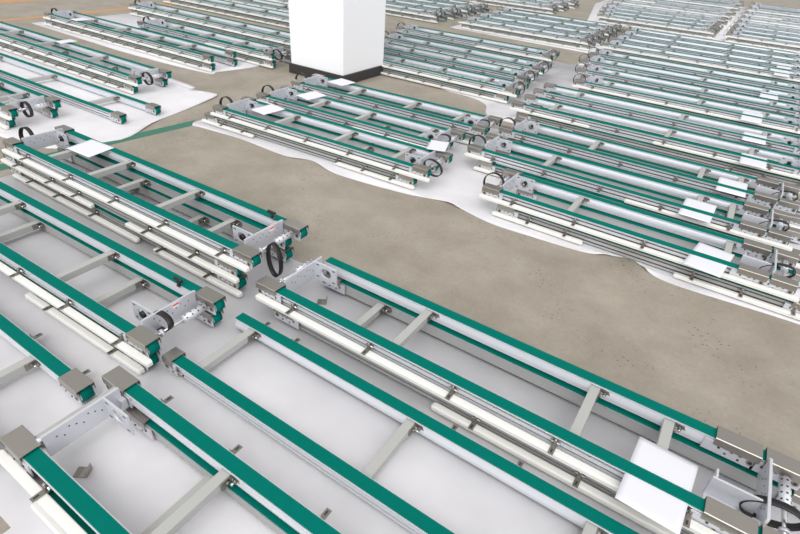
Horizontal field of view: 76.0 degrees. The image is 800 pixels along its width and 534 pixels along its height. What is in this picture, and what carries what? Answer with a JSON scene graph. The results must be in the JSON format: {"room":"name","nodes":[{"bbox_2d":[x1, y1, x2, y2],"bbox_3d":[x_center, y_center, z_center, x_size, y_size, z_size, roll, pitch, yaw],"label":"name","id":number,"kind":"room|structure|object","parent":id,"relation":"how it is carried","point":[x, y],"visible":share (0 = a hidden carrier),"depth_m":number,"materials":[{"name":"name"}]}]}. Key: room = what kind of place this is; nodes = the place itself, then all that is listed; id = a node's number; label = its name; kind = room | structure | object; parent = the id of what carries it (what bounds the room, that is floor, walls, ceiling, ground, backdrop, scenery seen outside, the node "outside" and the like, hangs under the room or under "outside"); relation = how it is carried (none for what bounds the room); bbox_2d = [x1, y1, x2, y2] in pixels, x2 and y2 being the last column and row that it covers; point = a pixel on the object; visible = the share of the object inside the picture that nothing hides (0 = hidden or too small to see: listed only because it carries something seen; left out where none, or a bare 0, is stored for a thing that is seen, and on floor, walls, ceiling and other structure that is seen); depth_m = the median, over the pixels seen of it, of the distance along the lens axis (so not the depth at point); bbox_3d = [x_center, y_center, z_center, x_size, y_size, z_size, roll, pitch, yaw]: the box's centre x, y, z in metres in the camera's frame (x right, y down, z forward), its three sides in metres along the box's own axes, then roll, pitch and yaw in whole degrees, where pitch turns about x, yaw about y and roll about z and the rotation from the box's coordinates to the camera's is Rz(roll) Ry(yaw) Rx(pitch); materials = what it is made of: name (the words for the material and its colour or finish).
{"room":"factory floor","nodes":[
{"label":"factory floor","id":0,"kind":"room"},
{"bbox_2d":[288,0,385,81],"bbox_3d":[-0.656,-4.219,5.380,0.864,4.200,0.874,23,38,25],"label":"column","id":1,"kind":"structure","parent":0,"point":[334,39],"depth_m":6.03,"materials":[{"name":"white paint"}]},
{"bbox_2d":[0,0,799,533],"bbox_3d":[4.945,-6.171,12.766,25.000,0.120,39.000,23,38,25],"label":"floor","id":2,"kind":"structure","parent":0,"point":[714,362],"depth_m":3.04,"materials":[{"name":"concrete"}]},
{"bbox_2d":[0,120,194,170],"bbox_3d":[-2.472,-0.983,4.144,0.119,0.001,1.863,28,40,30],"label":"floor marking","id":3,"kind":"object","parent":2,"relation":"on","point":[185,124],"depth_m":4.44,"materials":[{"name":"green paint"}]},
{"bbox_2d":[0,28,217,148],"bbox_3d":[-4.630,-2.325,5.853,6.060,0.024,2.170,23,38,25],"label":"sheet","id":4,"kind":"object","parent":2,"relation":"on","point":[177,96],"visible":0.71,"depth_m":4.91,"materials":[{"name":"white plastic"}]},
{"bbox_2d":[0,87,58,128],"bbox_3d":[-4.146,-1.692,4.907,2.360,0.081,0.466,23,38,25],"label":"conveyor","id":5,"kind":"object","parent":4,"relation":"on","point":[48,111],"visible":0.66,"depth_m":4.55,"materials":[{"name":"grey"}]},
{"bbox_2d":[0,77,61,119],"bbox_3d":[-4.087,-1.770,4.845,2.424,0.146,0.466,23,38,25],"label":"conveyor","id":6,"kind":"object","parent":5,"relation":"on","point":[35,100],"visible":1,"depth_m":4.46,"materials":[{"name":"metal"}]},
{"bbox_2d":[0,53,161,123],"bbox_3d":[-3.937,-2.044,5.451,3.768,0.081,0.423,23,38,25],"label":"conveyor","id":7,"kind":"object","parent":4,"relation":"on","point":[92,106],"visible":1,"depth_m":5.06,"materials":[{"name":"metal"}]},
{"bbox_2d":[0,28,167,93],"bbox_3d":[-4.430,-2.667,6.312,4.320,0.081,0.466,23,38,25],"label":"conveyor","id":8,"kind":"object","parent":4,"relation":"on","point":[83,73],"visible":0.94,"depth_m":5.89,"materials":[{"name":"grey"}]},
{"bbox_2d":[0,21,171,86],"bbox_3d":[-4.364,-2.741,6.245,4.384,0.146,0.466,23,38,25],"label":"conveyor","id":9,"kind":"object","parent":8,"relation":"on","point":[143,72],"visible":0.99,"depth_m":5.83,"materials":[{"name":"metal"}]},
{"bbox_2d":[32,13,287,73],"bbox_3d":[-3.313,-3.515,7.778,4.172,0.004,2.458,23,38,25],"label":"sheet","id":10,"kind":"object","parent":2,"relation":"on","point":[127,19],"visible":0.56,"depth_m":7.01,"materials":[{"name":"white plastic"}]},
{"bbox_2d":[44,17,237,71],"bbox_3d":[-3.715,-3.136,7.087,3.740,0.081,0.466,23,38,25],"label":"conveyor","id":11,"kind":"object","parent":10,"relation":"on","point":[158,53],"visible":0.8,"depth_m":6.77,"materials":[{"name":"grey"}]},
{"bbox_2d":[43,8,236,63],"bbox_3d":[-3.731,-3.246,7.062,3.784,0.144,0.466,23,38,25],"label":"conveyor","id":12,"kind":"object","parent":11,"relation":"on","point":[62,17],"visible":1,"depth_m":6.94,"materials":[{"name":"metal"}]},
{"bbox_2d":[130,8,290,47],"bbox_3d":[-2.925,-3.822,8.191,3.990,0.081,0.466,23,38,25],"label":"conveyor","id":13,"kind":"object","parent":10,"relation":"on","point":[134,12],"visible":0.45,"depth_m":8.08,"materials":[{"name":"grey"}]},
{"bbox_2d":[128,0,290,44],"bbox_3d":[-2.950,-3.936,8.171,4.054,0.146,0.466,23,38,25],"label":"conveyor","id":14,"kind":"object","parent":13,"relation":"on","point":[270,34],"visible":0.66,"depth_m":8.16,"materials":[{"name":"metal"}]},
{"bbox_2d":[141,26,290,67],"bbox_3d":[-2.656,-3.130,7.201,2.790,0.081,0.466,23,38,25],"label":"conveyor","id":15,"kind":"object","parent":10,"relation":"on","point":[243,57],"visible":0.34,"depth_m":6.72,"materials":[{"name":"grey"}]},
{"bbox_2d":[137,16,290,60],"bbox_3d":[-2.673,-3.240,7.177,2.854,0.146,0.466,23,38,25],"label":"conveyor","id":16,"kind":"object","parent":15,"relation":"on","point":[264,51],"visible":0.98,"depth_m":7.09,"materials":[{"name":"metal"}]},
{"bbox_2d":[163,0,289,27],"bbox_3d":[-2.928,-4.711,9.502,4.040,0.081,0.466,23,38,25],"label":"conveyor","id":17,"kind":"object","parent":2,"relation":"on","point":[177,2],"visible":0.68,"depth_m":9.42,"materials":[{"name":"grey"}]},
{"bbox_2d":[180,0,288,22],"bbox_3d":[-2.953,-4.824,9.482,4.104,0.146,0.466,23,38,25],"label":"conveyor","id":18,"kind":"object","parent":17,"relation":"on","point":[221,4],"visible":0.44,"depth_m":9.39,"materials":[{"name":"metal"}]},
{"bbox_2d":[0,159,799,533],"bbox_3d":[-0.970,0.699,1.807,5.460,0.034,2.690,23,38,25],"label":"sheet","id":19,"kind":"object","parent":2,"relation":"on","point":[137,478],"depth_m":2.03,"materials":[{"name":"white plastic"}]},
{"bbox_2d":[0,313,97,404],"bbox_3d":[-2.269,0.161,2.391,2.308,0.081,0.466,23,38,25],"label":"conveyor","id":20,"kind":"object","parent":19,"relation":"on","point":[74,382],"visible":1,"depth_m":2.09,"materials":[{"name":"rubber"}]},
{"bbox_2d":[0,196,223,374],"bbox_3d":[-1.949,-0.067,2.765,2.328,0.081,0.467,22,38,24],"label":"conveyor","id":21,"kind":"object","parent":19,"relation":"on","point":[139,279],"visible":0.48,"depth_m":2.55,"materials":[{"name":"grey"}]},
{"bbox_2d":[0,181,225,366],"bbox_3d":[-1.910,-0.143,2.695,2.379,0.144,0.467,22,38,24],"label":"conveyor","id":22,"kind":"object","parent":21,"relation":"on","point":[141,341],"visible":1,"depth_m":2.39,"materials":[{"name":"metal"}]},
{"bbox_2d":[7,147,293,297],"bbox_3d":[-1.688,-0.381,3.258,2.354,0.081,0.466,23,38,25],"label":"conveyor","id":23,"kind":"object","parent":19,"relation":"on","point":[106,218],"visible":0.59,"depth_m":3.15,"materials":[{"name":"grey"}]},
{"bbox_2d":[0,141,292,283],"bbox_3d":[-1.695,-0.456,3.218,2.364,0.081,0.466,23,38,25],"label":"conveyor","id":24,"kind":"object","parent":23,"relation":"on","point":[230,218],"visible":0.53,"depth_m":3.09,"materials":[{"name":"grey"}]},
{"bbox_2d":[2,125,308,277],"bbox_3d":[-1.621,-0.486,3.163,2.475,0.232,0.467,23,38,25],"label":"conveyor","id":25,"kind":"object","parent":24,"relation":"on","point":[247,255],"visible":0.99,"depth_m":2.99,"materials":[{"name":"metal"}]},
{"bbox_2d":[66,139,113,156],"bbox_3d":[-2.111,-0.812,3.488,0.250,0.006,0.190,21,39,23],"label":"paper sheet","id":26,"kind":"object","parent":25,"relation":"on","point":[89,148],"visible":1,"depth_m":3.48,"materials":[{"name":"white paper"}]},
{"bbox_2d":[27,406,299,533],"bbox_3d":[-0.168,1.031,1.351,2.308,0.081,0.498,23,38,25],"label":"conveyor","id":27,"kind":"object","parent":19,"relation":"on","point":[138,419],"visible":0.24,"depth_m":1.68,"materials":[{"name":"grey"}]},
{"bbox_2d":[0,366,341,533],"bbox_3d":[-0.248,0.903,1.358,2.330,0.106,0.510,23,38,25],"label":"conveyor","id":28,"kind":"object","parent":27,"relation":"on","point":[125,390],"visible":1,"depth_m":1.65,"materials":[{"name":"metal"}]},
{"bbox_2d":[161,313,638,533],"bbox_3d":[0.089,0.716,1.846,2.324,0.081,0.466,23,38,25],"label":"conveyor","id":29,"kind":"object","parent":19,"relation":"on","point":[362,484],"visible":1,"depth_m":1.90,"materials":[{"name":"metal"}]},
{"bbox_2d":[273,271,799,533],"bbox_3d":[0.445,0.542,2.143,2.308,0.081,0.466,23,38,25],"label":"conveyor","id":30,"kind":"object","parent":19,"relation":"on","point":[682,445],"visible":0.52,"depth_m":2.07,"materials":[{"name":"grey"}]},
{"bbox_2d":[255,256,799,533],"bbox_3d":[0.362,0.419,2.137,2.321,0.112,0.477,23,38,25],"label":"conveyor","id":31,"kind":"object","parent":30,"relation":"on","point":[723,507],"visible":1,"depth_m":1.98,"materials":[{"name":"metal"}]},
{"bbox_2d":[615,436,697,533],"bbox_3d":[0.873,0.724,1.730,0.200,0.003,0.310,25,39,27],"label":"paper sheet","id":32,"kind":"object","parent":31,"relation":"attached to","point":[665,509],"visible":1,"depth_m":1.71,"materials":[{"name":"white paper"}]},
{"bbox_2d":[385,10,447,22],"bbox_3d":[-0.130,-5.431,10.888,2.390,0.081,0.466,23,38,25],"label":"conveyor","id":33,"kind":"object","parent":2,"relation":"on","point":[388,12],"visible":0.56,"depth_m":10.53,"materials":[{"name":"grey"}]},
{"bbox_2d":[386,3,445,17],"bbox_3d":[-0.161,-5.548,10.871,2.458,0.144,0.466,23,38,25],"label":"conveyor","id":34,"kind":"object","parent":33,"relation":"on","point":[393,7],"visible":0.64,"depth_m":10.56,"materials":[{"name":"metal"}]},
{"bbox_2d":[438,13,462,19],"bbox_3d":[0.202,-5.747,11.393,2.490,0.081,0.466,23,38,25],"label":"conveyor","id":35,"kind":"object","parent":2,"relation":"on","point":[458,15],"visible":0.23,"depth_m":10.82,"materials":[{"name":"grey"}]},
{"bbox_2d":[386,0,460,14],"bbox_3d":[0.171,-5.864,11.376,2.558,0.144,0.466,23,38,25],"label":"conveyor","id":36,"kind":"object","parent":35,"relation":"on","point":[450,11],"visible":0.82,"depth_m":11.17,"materials":[{"name":"metal"}]},
{"bbox_2d":[192,91,799,324],"bbox_3d":[1.479,-0.548,3.946,6.949,0.016,2.038,23,38,25],"label":"sheet","id":37,"kind":"object","parent":2,"relation":"on","point":[459,184],"visible":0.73,"depth_m":3.90,"materials":[{"name":"white plastic"}]},
{"bbox_2d":[201,110,438,188],"bbox_3d":[-0.753,-1.090,4.412,2.270,0.081,0.466,22,38,24],"label":"conveyor","id":38,"kind":"object","parent":37,"relation":"on","point":[364,168],"visible":0.76,"depth_m":4.33,"materials":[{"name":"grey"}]},
{"bbox_2d":[210,96,452,181],"bbox_3d":[-0.653,-1.150,4.328,2.334,0.146,0.467,22,38,24],"label":"conveyor","id":39,"kind":"object","parent":38,"relation":"on","point":[421,170],"visible":0.99,"depth_m":4.23,"materials":[{"name":"metal"}]},
{"bbox_2d":[270,98,453,151],"bbox_3d":[-0.530,-1.360,4.836,2.130,0.081,0.466,22,38,24],"label":"conveyor","id":40,"kind":"object","parent":37,"relation":"on","point":[300,101],"visible":0.07,"depth_m":4.88,"materials":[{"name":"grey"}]},
{"bbox_2d":[256,85,465,150],"bbox_3d":[-0.438,-1.424,4.755,2.175,0.144,0.467,22,38,24],"label":"conveyor","id":41,"kind":"object","parent":40,"relation":"on","point":[275,97],"visible":0.82,"depth_m":4.72,"materials":[{"name":"metal"}]},
{"bbox_2d":[298,85,489,143],"bbox_3d":[-0.209,-1.626,5.265,2.310,0.081,0.466,22,38,24],"label":"conveyor","id":42,"kind":"object","parent":37,"relation":"on","point":[468,135],"visible":0.14,"depth_m":5.24,"materials":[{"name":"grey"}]},
{"bbox_2d":[291,73,502,136],"bbox_3d":[-0.129,-1.694,5.190,2.328,0.144,0.467,22,38,24],"label":"conveyor","id":43,"kind":"object","parent":42,"relation":"on","point":[479,127],"visible":0.99,"depth_m":5.12,"materials":[{"name":"metal"}]},
{"bbox_2d":[473,149,799,268],"bbox_3d":[1.698,-0.519,3.854,2.340,0.081,0.466,23,38,25],"label":"conveyor","id":44,"kind":"object","parent":37,"relation":"on","point":[483,166],"visible":0.36,"depth_m":3.94,"materials":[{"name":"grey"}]},
{"bbox_2d":[464,133,792,250],"bbox_3d":[1.607,-0.662,3.868,2.384,0.144,0.466,23,38,25],"label":"conveyor","id":45,"kind":"object","parent":44,"relation":"on","point":[756,222],"visible":1,"depth_m":3.76,"materials":[{"name":"metal"}]},
{"bbox_2d":[678,197,716,222],"bbox_3d":[2.048,-0.396,3.518,0.200,0.002,0.330,24,39,27],"label":"paper sheet","id":46,"kind":"object","parent":45,"relation":"attached to","point":[690,202],"visible":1,"depth_m":3.52,"materials":[{"name":"white paper"}]},
{"bbox_2d":[492,186,799,319],"bbox_3d":[1.565,-0.150,3.294,1.935,0.081,0.467,23,38,25],"label":"conveyor","id":47,"kind":"object","parent":37,"relation":"on","point":[759,298],"visible":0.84,"depth_m":3.27,"materials":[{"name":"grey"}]},
{"bbox_2d":[478,168,799,302],"bbox_3d":[1.457,-0.299,3.316,1.979,0.144,0.467,23,38,25],"label":"conveyor","id":48,"kind":"object","parent":47,"relation":"on","point":[751,272],"visible":0.94,"depth_m":3.23,"materials":[{"name":"metal"}]},
{"bbox_2d":[683,242,733,277],"bbox_3d":[1.802,-0.049,2.979,0.200,0.004,0.340,29,41,31],"label":"paper sheet","id":49,"kind":"object","parent":48,"relation":"attached to","point":[714,268],"visible":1,"depth_m":2.96,"materials":[{"name":"white paper"}]},
{"bbox_2d":[508,131,799,228],"bbox_3d":[2.046,-0.790,4.295,2.390,0.081,0.466,23,38,25],"label":"conveyor","id":50,"kind":"object","parent":37,"relation":"on","point":[795,221],"visible":0.17,"depth_m":4.36,"materials":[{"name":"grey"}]},
{"bbox_2d":[498,116,799,214],"bbox_3d":[1.960,-0.930,4.305,2.408,0.144,0.466,23,38,25],"label":"conveyor","id":51,"kind":"object","parent":50,"relation":"on","point":[769,193],"visible":0.95,"depth_m":4.23,"materials":[{"name":"metal"}]},
{"bbox_2d":[715,177,747,196],"bbox_3d":[2.529,-0.614,3.897,0.200,0.005,0.310,23,38,25],"label":"paper sheet","id":52,"kind":"object","parent":51,"relation":"attached to","point":[733,183],"visible":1,"depth_m":3.89,"materials":[{"name":"white paper"}]},
{"bbox_2d":[469,0,558,13],"bbox_3d":[2.898,-6.686,13.090,2.290,0.081,0.466,23,38,25],"label":"conveyor","id":53,"kind":"object","parent":2,"relation":"on","point":[473,1],"visible":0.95,"depth_m":12.91,"materials":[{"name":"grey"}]},
{"bbox_2d":[485,0,557,9],"bbox_3d":[2.873,-6.799,13.070,2.354,0.146,0.466,23,38,25],"label":"conveyor","id":54,"kind":"object","parent":53,"relation":"on","point":[514,2],"visible":1,"depth_m":12.81,"materials":[{"name":"metal"}]},
{"bbox_2d":[450,24,605,53],"bbox_3d":[5.231,-3.851,9.264,8.700,0.004,3.300,23,38,25],"label":"sheet","id":55,"kind":"object","parent":2,"relation":"on","point":[592,49],"visible":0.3,"depth_m":9.25,"materials":[{"name":"white plastic"}]},
{"bbox_2d":[460,24,595,50],"bbox_3d":[2.334,-4.317,9.530,2.540,0.081,0.466,23,38,25],"label":"conveyor","id":56,"kind":"object","parent":55,"relation":"on","point":[463,26],"visible":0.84,"depth_m":9.35,"materials":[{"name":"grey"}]},
{"bbox_2d":[458,15,593,44],"bbox_3d":[2.303,-4.433,9.513,2.608,0.144,0.466,23,38,25],"label":"conveyor","id":57,"kind":"object","parent":56,"relation":"on","point":[475,21],"visible":1,"depth_m":9.45,"materials":[{"name":"metal"}]},
{"bbox_2d":[588,37,605,45],"bbox_3d":[2.688,-4.624,10.024,2.590,0.081,0.466,23,38,25],"label":"conveyor","id":58,"kind":"object","parent":55,"relation":"on","point":[597,41],"visible":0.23,"depth_m":9.39,"materials":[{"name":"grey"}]},
{"bbox_2d":[473,12,603,39],"bbox_3d":[2.656,-4.741,10.007,2.658,0.144,0.466,23,38,25],"label":"conveyor","id":59,"kind":"object","parent":58,"relation":"on","point":[485,16],"visible":0.86,"depth_m":9.96,"materials":[{"name":"metal"}]},
{"bbox_2d":[603,33,614,40],"bbox_3d":[3.041,-4.931,10.518,2.640,0.081,0.466,23,38,25],"label":"conveyor","id":60,"kind":"object","parent":55,"relation":"on","point":[612,34],"visible":0.13,"depth_m":9.87,"materials":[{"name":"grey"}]},
{"bbox_2d":[485,9,613,35],"bbox_3d":[3.009,-5.048,10.501,2.708,0.144,0.466,23,38,25],"label":"conveyor","id":61,"kind":"object","parent":60,"relation":"on","point":[605,30],"visible":0.83,"depth_m":10.46,"materials":[{"name":"metal"}]},
{"bbox_2d":[603,48,799,83],"bbox_3d":[4.839,-3.219,8.200,3.120,0.081,0.466,23,38,25],"label":"conveyor","id":62,"kind":"object","parent":55,"relation":"on","point":[622,52],"visible":0.12,"depth_m":8.08,"materials":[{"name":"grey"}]},
{"bbox_2d":[599,38,799,81],"bbox_3d":[4.808,-3.336,8.183,3.188,0.144,0.466,23,38,25],"label":"conveyor","id":63,"kind":"object","parent":62,"relation":"on","point":[609,44],"visible":1,"depth_m":8.15,"materials":[{"name":"metal"}]},
{"bbox_3d":[3.394,-5.238,11.012,2.690,0.081,0.467,23,38,25],"label":"conveyor","id":64,"kind":"object","parent":55,"relation":"on","visible":0},
{"bbox_2d":[497,6,621,30],"bbox_3d":[3.362,-5.355,10.995,2.758,0.144,0.466,23,38,25],"label":"conveyor","id":65,"kind":"object","parent":64,"relation":"on","point":[615,26],"visible":0.76,"depth_m":10.95,"materials":[{"name":"metal"}]},
{"bbox_3d":[5.200,-3.522,8.690,3.150,0.081,0.466,23,38,25],"label":"conveyor","id":66,"kind":"object","parent":55,"relation":"on","visible":0},
{"bbox_2d":[608,33,799,71],"bbox_3d":[5.169,-3.639,8.673,3.218,0.144,0.466,23,38,25],"label":"conveyor","id":67,"kind":"object","parent":66,"relation":"on","point":[625,39],"visible":0.66,"depth_m":8.68,"materials":[{"name":"metal"}]},
{"bbox_3d":[5.561,-3.826,9.180,3.180,0.081,0.466,23,38,25],"label":"conveyor","id":68,"kind":"object","parent":55,"relation":"on","visible":0},
{"bbox_2d":[616,29,799,64],"bbox_3d":[5.530,-3.943,9.163,3.248,0.144,0.466,23,38,25],"label":"conveyor","id":69,"kind":"object","parent":68,"relation":"on","point":[631,34],"visible":0.71,"depth_m":9.13,"materials":[{"name":"metal"}]},
{"bbox_3d":[5.923,-4.130,9.669,3.210,0.081,0.466,23,38,25],"label":"conveyor","id":70,"kind":"object","parent":55,"relation":"on","visible":0},
{"bbox_2d":[623,25,799,57],"bbox_3d":[5.892,-4.246,9.652,3.278,0.144,0.466,23,38,25],"label":"conveyor","id":71,"kind":"object","parent":70,"relation":"on","point":[638,30],"visible":0.68,"depth_m":9.63,"materials":[{"name":"metal"}]},
{"bbox_2d":[441,61,799,193],"bbox_3d":[2.742,-2.182,6.487,8.100,0.034,3.997,23,38,25],"label":"sheet","id":72,"kind":"object","parent":2,"relation":"on","point":[561,74],"visible":0.08,"depth_m":6.26,"materials":[{"name":"white plastic"}]},
{"bbox_2d":[381,60,520,103],"bbox_3d":[0.337,-2.422,6.504,2.410,0.081,0.466,23,38,25],"label":"conveyor","id":73,"kind":"object","parent":72,"relation":"on","point":[480,93],"visible":0.52,"depth_m":6.20,"materials":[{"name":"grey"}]},
{"bbox_2d":[382,53,528,96],"bbox_3d":[0.422,-2.490,6.427,2.478,0.144,0.466,23,38,25],"label":"conveyor","id":74,"kind":"object","parent":73,"relation":"on","point":[512,86],"visible":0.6,"depth_m":6.28,"materials":[{"name":"metal"}]},
{"bbox_2d":[383,59,530,86],"bbox_3d":[0.514,-2.777,7.048,2.590,0.081,0.466,23,38,25],"label":"conveyor","id":75,"kind":"object","parent":72,"relation":"on","point":[529,79],"visible":0.02,"depth_m":6.72,"materials":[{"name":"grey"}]},
{"bbox_2d":[384,41,538,82],"bbox_3d":[0.600,-2.845,6.972,2.658,0.144,0.466,23,38,25],"label":"conveyor","id":76,"kind":"object","parent":75,"relation":"on","point":[515,74],"visible":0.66,"depth_m":6.88,"materials":[{"name":"metal"}]},
{"bbox_2d":[394,49,544,79],"bbox_3d":[0.788,-3.098,7.553,2.690,0.081,0.466,23,38,25],"label":"conveyor","id":77,"kind":"object","parent":72,"relation":"on","point":[394,49],"visible":0.03,"depth_m":7.14,"materials":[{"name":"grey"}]},
{"bbox_2d":[384,31,551,74],"bbox_3d":[0.874,-3.165,7.476,2.758,0.144,0.466,23,38,25],"label":"conveyor","id":78,"kind":"object","parent":77,"relation":"on","point":[505,60],"visible":0.87,"depth_m":7.42,"materials":[{"name":"metal"}]},
{"bbox_2d":[390,31,552,61],"bbox_3d":[1.086,-3.590,8.313,2.790,0.081,0.466,23,38,25],"label":"conveyor","id":79,"kind":"object","parent":72,"relation":"on","point":[404,34],"visible":0.16,"depth_m":8.18,"materials":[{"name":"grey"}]},
{"bbox_2d":[395,22,559,60],"bbox_3d":[1.171,-3.657,8.237,2.858,0.144,0.466,23,38,25],"label":"conveyor","id":80,"kind":"object","parent":79,"relation":"on","point":[542,54],"visible":1,"depth_m":8.16,"materials":[{"name":"metal"}]},
{"bbox_2d":[513,104,799,185],"bbox_3d":[2.459,-1.198,4.943,2.760,0.081,0.466,23,38,25],"label":"conveyor","id":81,"kind":"object","parent":72,"relation":"on","point":[725,165],"visible":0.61,"depth_m":4.81,"materials":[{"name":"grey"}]},
{"bbox_2d":[509,94,799,178],"bbox_3d":[2.430,-1.314,4.925,2.784,0.144,0.466,23,38,25],"label":"conveyor","id":82,"kind":"object","parent":81,"relation":"on","point":[793,171],"visible":0.98,"depth_m":4.88,"materials":[{"name":"metal"}]},
{"bbox_2d":[539,91,792,164],"bbox_3d":[2.819,-1.495,5.424,2.780,0.081,0.466,23,38,25],"label":"conveyor","id":83,"kind":"object","parent":72,"relation":"on","point":[550,91],"visible":0.02,"depth_m":5.32,"materials":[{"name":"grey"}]},
{"bbox_2d":[533,82,799,154],"bbox_3d":[2.792,-1.610,5.404,2.798,0.144,0.466,23,38,25],"label":"conveyor","id":84,"kind":"object","parent":83,"relation":"on","point":[786,140],"visible":0.98,"depth_m":5.38,"materials":[{"name":"metal"}]},
{"bbox_2d":[578,88,799,135],"bbox_3d":[3.367,-1.820,5.967,2.560,0.081,0.466,23,38,25],"label":"conveyor","id":85,"kind":"object","parent":72,"relation":"on","point":[580,89],"visible":0.03,"depth_m":5.81,"materials":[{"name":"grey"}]},
{"bbox_2d":[572,73,799,133],"bbox_3d":[3.319,-1.944,5.958,2.628,0.144,0.466,23,38,25],"label":"conveyor","id":86,"kind":"object","parent":85,"relation":"on","point":[773,120],"visible":0.96,"depth_m":5.94,"materials":[{"name":"metal"}]},
{"bbox_3d":[3.659,-2.140,6.472,2.750,0.081,0.467,23,38,25],"label":"conveyor","id":87,"kind":"object","parent":72,"relation":"on","visible":0},
{"bbox_2d":[575,63,799,116],"bbox_3d":[3.611,-2.264,6.464,2.818,0.144,0.466,23,38,25],"label":"conveyor","id":88,"kind":"object","parent":87,"relation":"on","point":[771,105],"visible":0.95,"depth_m":6.43,"materials":[{"name":"metal"}]},
{"bbox_3d":[3.964,-2.454,6.971,2.910,0.081,0.466,23,38,25],"label":"conveyor","id":89,"kind":"object","parent":72,"relation":"on","visible":0},
{"bbox_2d":[578,54,799,103],"bbox_3d":[3.916,-2.578,6.963,2.978,0.144,0.466,23,38,25],"label":"conveyor","id":90,"kind":"object","parent":89,"relation":"on","point":[785,96],"visible":0.85,"depth_m":6.96,"materials":[{"name":"metal"}]},
{"bbox_3d":[4.306,-2.753,7.451,2.960,0.081,0.466,23,38,25],"label":"conveyor","id":91,"kind":"object","parent":72,"relation":"on","visible":0},
{"bbox_2d":[588,47,799,93],"bbox_3d":[4.258,-2.877,7.442,3.028,0.144,0.466,23,38,25],"label":"conveyor","id":92,"kind":"object","parent":91,"relation":"on","point":[608,54],"visible":0.79,"depth_m":7.41,"materials":[{"name":"metal"}]},
{"bbox_2d":[587,0,777,49],"bbox_3d":[9.483,-6.582,13.785,8.600,0.004,9.400,23,38,25],"label":"sheet","id":93,"kind":"object","parent":2,"relation":"on","point":[598,6],"visible":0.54,"depth_m":13.01,"materials":[{"name":"white plastic"}]},
{"bbox_2d":[597,18,716,38],"bbox_3d":[5.758,-5.403,11.529,2.490,0.081,0.466,23,38,25],"label":"conveyor","id":94,"kind":"object","parent":93,"relation":"on","point":[650,27],"visible":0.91,"depth_m":11.37,"materials":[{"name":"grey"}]},
{"bbox_2d":[597,11,715,33],"bbox_3d":[5.733,-5.516,11.510,2.554,0.146,0.466,23,38,25],"label":"conveyor","id":95,"kind":"object","parent":94,"relation":"on","point":[709,30],"visible":1,"depth_m":11.43,"materials":[{"name":"metal"}]},
{"bbox_2d":[630,0,735,16],"bbox_3d":[8.249,-7.773,15.314,3.240,0.081,0.466,23,38,25],"label":"conveyor","id":96,"kind":"object","parent":93,"relation":"on","point":[732,15],"visible":0.11,"depth_m":15.06,"materials":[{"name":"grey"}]},
{"bbox_2d":[632,0,735,13],"bbox_3d":[8.224,-7.887,15.294,3.304,0.146,0.466,23,38,25],"label":"conveyor","id":97,"kind":"object","parent":96,"relation":"on","point":[728,10],"visible":0.99,"depth_m":15.06,"materials":[{"name":"metal"}]},
{"bbox_2d":[725,37,799,52],"bbox_3d":[8.097,-4.342,10.235,2.840,0.081,0.466,23,38,25],"label":"conveyor","id":98,"kind":"object","parent":93,"relation":"on","point":[732,40],"visible":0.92,"depth_m":10.44,"materials":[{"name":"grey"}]},
{"bbox_2d":[724,29,799,47],"bbox_3d":[8.072,-4.455,10.215,2.904,0.146,0.466,23,38,25],"label":"conveyor","id":99,"kind":"object","parent":98,"relation":"on","point":[732,34],"visible":1,"depth_m":10.49,"materials":[{"name":"metal"}]},
{"bbox_3d":[7.597,-7.176,14.358,3.090,0.081,0.467,23,38,25],"label":"conveyor","id":100,"kind":"object","parent":93,"relation":"on","visible":0},
{"bbox_2d":[613,0,731,17],"bbox_3d":[7.572,-7.290,14.338,3.154,0.146,0.466,23,38,25],"label":"conveyor","id":101,"kind":"object","parent":100,"relation":"on","point":[667,7],"visible":0.96,"depth_m":14.22,"materials":[{"name":"metal"}]},
{"bbox_3d":[7.000,-6.624,13.473,2.940,0.081,0.466,23,38,25],"label":"conveyor","id":102,"kind":"object","parent":93,"relation":"on","visible":0},
{"bbox_2d":[607,1,727,21],"bbox_3d":[6.975,-6.737,13.454,3.004,0.146,0.466,23,38,25],"label":"conveyor","id":103,"kind":"object","parent":102,"relation":"on","point":[618,4],"visible":0.93,"depth_m":13.38,"materials":[{"name":"metal"}]},
{"bbox_3d":[6.080,-5.737,12.059,2.640,0.081,0.466,23,38,25],"label":"conveyor","id":104,"kind":"object","parent":93,"relation":"on","visible":0},
{"bbox_2d":[599,9,719,30],"bbox_3d":[6.055,-5.850,12.039,2.704,0.146,0.466,23,38,25],"label":"conveyor","id":105,"kind":"object","parent":104,"relation":"on","point":[713,25],"visible":0.66,"depth_m":12.00,"materials":[{"name":"metal"}]},
{"bbox_3d":[6.457,-6.114,12.659,2.790,0.081,0.466,23,38,25],"label":"conveyor","id":106,"kind":"object","parent":93,"relation":"on","visible":0},
{"bbox_2d":[602,4,722,26],"bbox_3d":[6.432,-6.228,12.640,2.854,0.146,0.466,23,38,25],"label":"conveyor","id":107,"kind":"object","parent":106,"relation":"on","point":[615,8],"visible":0.76,"depth_m":12.58,"materials":[{"name":"metal"}]},
{"bbox_3d":[9.526,-5.482,12.083,2.840,0.081,0.467,23,38,25],"label":"conveyor","id":108,"kind":"object","parent":93,"relation":"on","visible":0},
{"bbox_2d":[734,18,799,32],"bbox_3d":[9.501,-5.596,12.063,2.904,0.146,0.466,23,38,25],"label":"conveyor","id":109,"kind":"object","parent":108,"relation":"on","point":[739,21],"visible":0.96,"depth_m":12.33,"materials":[{"name":"metal"}]},
{"bbox_3d":[-2.740,-5.115,10.120,4.340,0.081,0.466,23,38,25],"label":"conveyor","id":110,"kind":"object","parent":2,"relation":"on","visible":0},
{"bbox_2d":[226,0,288,12],"bbox_3d":[-2.765,-5.229,10.100,4.404,0.146,0.466,23,38,25],"label":"conveyor","id":111,"kind":"object","parent":110,"relation":"on","point":[259,3],"visible":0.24,"depth_m":10.00,"materials":[{"name":"metal"}]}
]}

